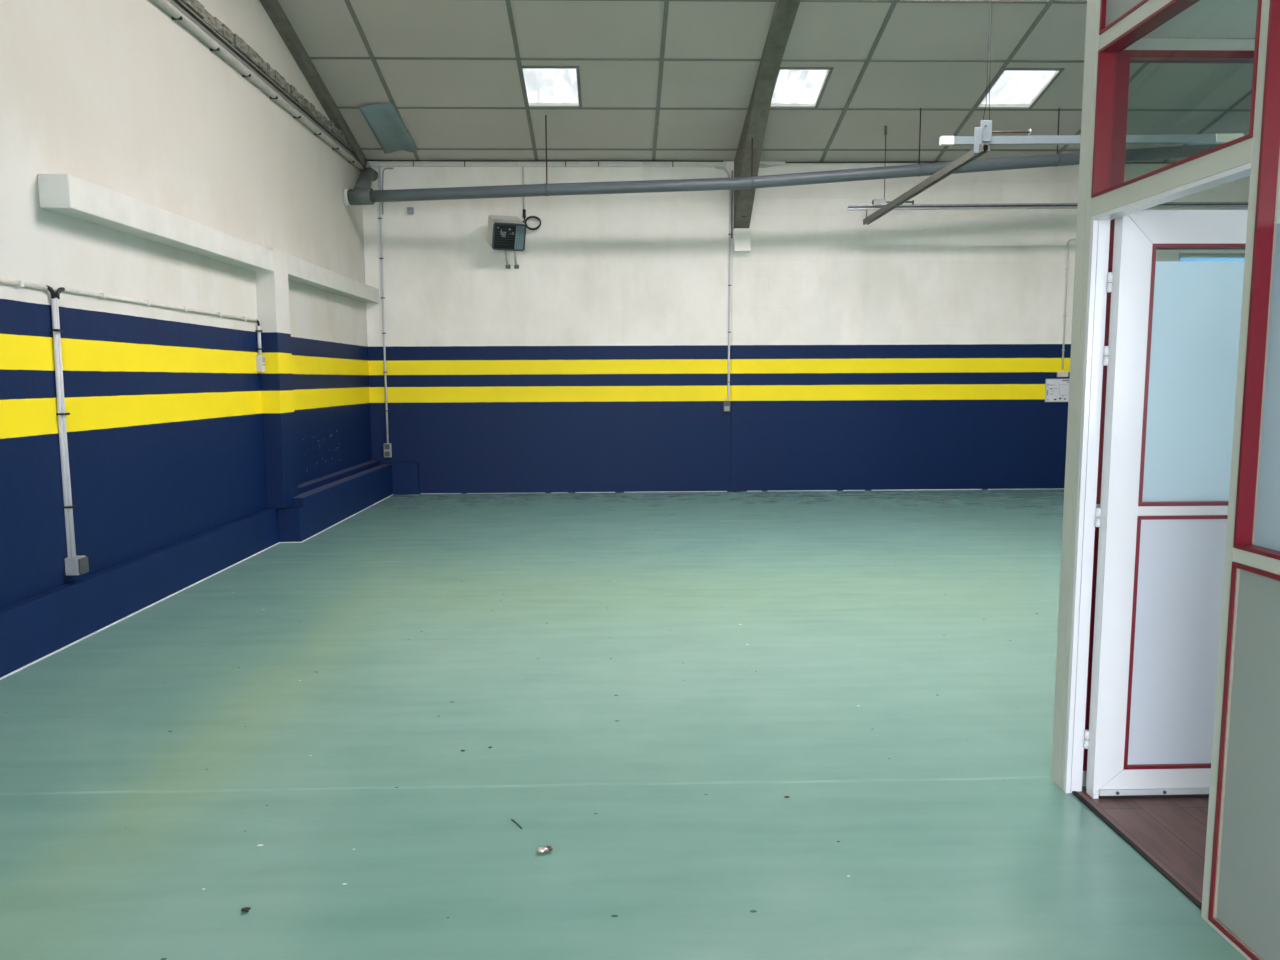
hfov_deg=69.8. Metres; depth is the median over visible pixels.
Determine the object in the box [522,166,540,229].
cable
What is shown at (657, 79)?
ceiling
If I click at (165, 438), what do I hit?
wall
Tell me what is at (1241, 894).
door frame
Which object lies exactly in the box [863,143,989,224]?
rail
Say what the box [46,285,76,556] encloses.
conduit
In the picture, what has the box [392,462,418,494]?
block
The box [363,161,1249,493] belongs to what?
wall
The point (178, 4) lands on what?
cornice
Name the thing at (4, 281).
conduit
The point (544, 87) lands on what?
skylight
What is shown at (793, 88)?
skylight
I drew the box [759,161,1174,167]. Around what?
cornice
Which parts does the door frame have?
post, red frame, infill panel, rail, rail, red frame, rail, post, red frame, infill panel, red frame, rail, frosted pane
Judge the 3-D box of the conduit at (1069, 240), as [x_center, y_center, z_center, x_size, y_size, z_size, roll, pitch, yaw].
[6.276,-2.320,12.091,1.387,1.702,0.027,0,6,-1]
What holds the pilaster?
attached to the wall at (903, 349)
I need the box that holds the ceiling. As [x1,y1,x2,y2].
[278,0,1253,161]
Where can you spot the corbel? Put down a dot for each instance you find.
(741, 236)
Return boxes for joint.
[0,489,981,679]
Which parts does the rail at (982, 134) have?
hanger plate, hanger plate, threaded rod, rail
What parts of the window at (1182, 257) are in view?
pane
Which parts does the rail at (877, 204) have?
hanger plate, rail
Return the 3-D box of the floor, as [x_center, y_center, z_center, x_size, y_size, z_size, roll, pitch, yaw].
[3.292,1.093,4.293,13.610,0.156,16.516,0,6,-1]
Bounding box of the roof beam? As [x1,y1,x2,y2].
[734,0,800,227]
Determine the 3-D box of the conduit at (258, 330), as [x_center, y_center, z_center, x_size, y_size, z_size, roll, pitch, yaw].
[-3.413,-1.277,8.213,0.045,0.317,0.070,0,6,-1]
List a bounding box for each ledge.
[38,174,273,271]
[287,255,378,302]
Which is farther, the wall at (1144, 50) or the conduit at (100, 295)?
the conduit at (100, 295)
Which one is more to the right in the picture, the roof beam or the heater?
the roof beam
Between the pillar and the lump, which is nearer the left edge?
the lump
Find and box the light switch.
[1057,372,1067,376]
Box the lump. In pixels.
[241,907,250,911]
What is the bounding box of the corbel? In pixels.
[733,228,750,251]
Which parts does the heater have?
plate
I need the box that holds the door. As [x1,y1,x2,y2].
[1084,210,1279,798]
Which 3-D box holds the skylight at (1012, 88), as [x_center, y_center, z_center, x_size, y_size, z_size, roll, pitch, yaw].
[4.193,-4.366,10.184,0.600,0.232,0.730,0,6,-1]
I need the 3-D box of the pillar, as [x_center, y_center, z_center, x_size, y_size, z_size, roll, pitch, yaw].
[-3.354,-0.925,8.478,0.170,2.352,0.350,0,6,-1]
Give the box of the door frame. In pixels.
[1059,0,1279,959]
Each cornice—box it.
[168,0,355,158]
[367,160,725,166]
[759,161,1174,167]
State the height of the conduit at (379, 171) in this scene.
3.518 m
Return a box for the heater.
[487,215,525,268]
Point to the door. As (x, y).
(1170, 356)
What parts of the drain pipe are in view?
hanger rod, hanger rod, hanger rod, hanger rod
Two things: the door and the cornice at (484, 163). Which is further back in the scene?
the cornice at (484, 163)
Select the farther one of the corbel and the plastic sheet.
the corbel
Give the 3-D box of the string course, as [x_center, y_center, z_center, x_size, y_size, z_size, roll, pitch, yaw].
[-3.403,-3.674,7.632,0.070,0.111,8.038,0,6,-1]
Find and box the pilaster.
[731,252,748,491]
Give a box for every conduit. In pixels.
[0,279,47,289]
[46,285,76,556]
[59,287,256,321]
[153,0,370,169]
[255,319,263,354]
[378,167,392,442]
[715,166,732,400]
[1062,238,1075,368]
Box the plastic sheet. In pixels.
[359,103,417,152]
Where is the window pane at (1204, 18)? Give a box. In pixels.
[1143,0,1257,37]
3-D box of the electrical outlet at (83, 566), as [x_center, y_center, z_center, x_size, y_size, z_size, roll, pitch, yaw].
[-3.264,0.501,5.382,0.017,0.092,0.076,0,6,-1]
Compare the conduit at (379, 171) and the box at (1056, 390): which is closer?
the conduit at (379, 171)
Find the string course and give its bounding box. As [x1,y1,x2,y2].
[180,0,350,146]
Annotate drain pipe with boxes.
[342,108,1221,205]
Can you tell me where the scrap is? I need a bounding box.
[536,846,552,852]
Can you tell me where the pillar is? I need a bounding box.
[255,247,297,508]
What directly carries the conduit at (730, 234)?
attached to the wall at (903, 349)
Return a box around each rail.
[847,126,1247,210]
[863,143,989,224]
[939,0,1243,152]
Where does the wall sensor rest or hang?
attached to the wall at (903, 349)
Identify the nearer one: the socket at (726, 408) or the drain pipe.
the drain pipe
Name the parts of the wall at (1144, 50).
post, rail, red frame, red frame, rail, infill panel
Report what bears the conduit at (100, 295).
attached to the wall at (165, 438)
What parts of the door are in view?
rail, infill panel, lock rail, frosted pane, rail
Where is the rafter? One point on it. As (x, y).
(275, 12)
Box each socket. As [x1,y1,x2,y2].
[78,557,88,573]
[724,406,729,410]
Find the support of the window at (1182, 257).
in the wall at (903, 349)
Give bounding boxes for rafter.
[259,0,367,171]
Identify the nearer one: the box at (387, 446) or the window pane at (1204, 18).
the window pane at (1204, 18)
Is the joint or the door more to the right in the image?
the door
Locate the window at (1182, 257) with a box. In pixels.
[1179,254,1244,260]
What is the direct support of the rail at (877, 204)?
hanging from the ceiling
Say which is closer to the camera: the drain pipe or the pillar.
the pillar
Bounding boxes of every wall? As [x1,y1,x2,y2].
[0,0,371,607]
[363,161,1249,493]
[1051,0,1254,786]
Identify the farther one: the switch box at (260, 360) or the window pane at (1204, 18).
the switch box at (260, 360)
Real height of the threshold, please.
0.008 m
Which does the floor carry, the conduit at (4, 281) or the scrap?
the scrap
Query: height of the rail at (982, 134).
2.004 m
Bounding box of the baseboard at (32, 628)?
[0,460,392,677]
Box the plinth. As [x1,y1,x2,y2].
[293,460,390,497]
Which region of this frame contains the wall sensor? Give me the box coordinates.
[407,207,413,213]
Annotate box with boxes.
[64,555,88,575]
[256,356,264,371]
[383,443,391,456]
[723,401,729,411]
[1045,379,1068,401]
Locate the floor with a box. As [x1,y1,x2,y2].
[0,489,1246,959]
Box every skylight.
[522,68,578,105]
[770,70,828,106]
[978,71,1058,106]
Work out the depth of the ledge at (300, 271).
9.82 m
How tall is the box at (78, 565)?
0.103 m
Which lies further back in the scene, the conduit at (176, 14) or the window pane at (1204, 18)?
the conduit at (176, 14)
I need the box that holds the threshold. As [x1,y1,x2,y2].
[1072,791,1201,908]
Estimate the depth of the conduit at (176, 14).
7.94 m
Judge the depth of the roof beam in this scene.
10.19 m
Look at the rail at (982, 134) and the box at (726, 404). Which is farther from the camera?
the box at (726, 404)

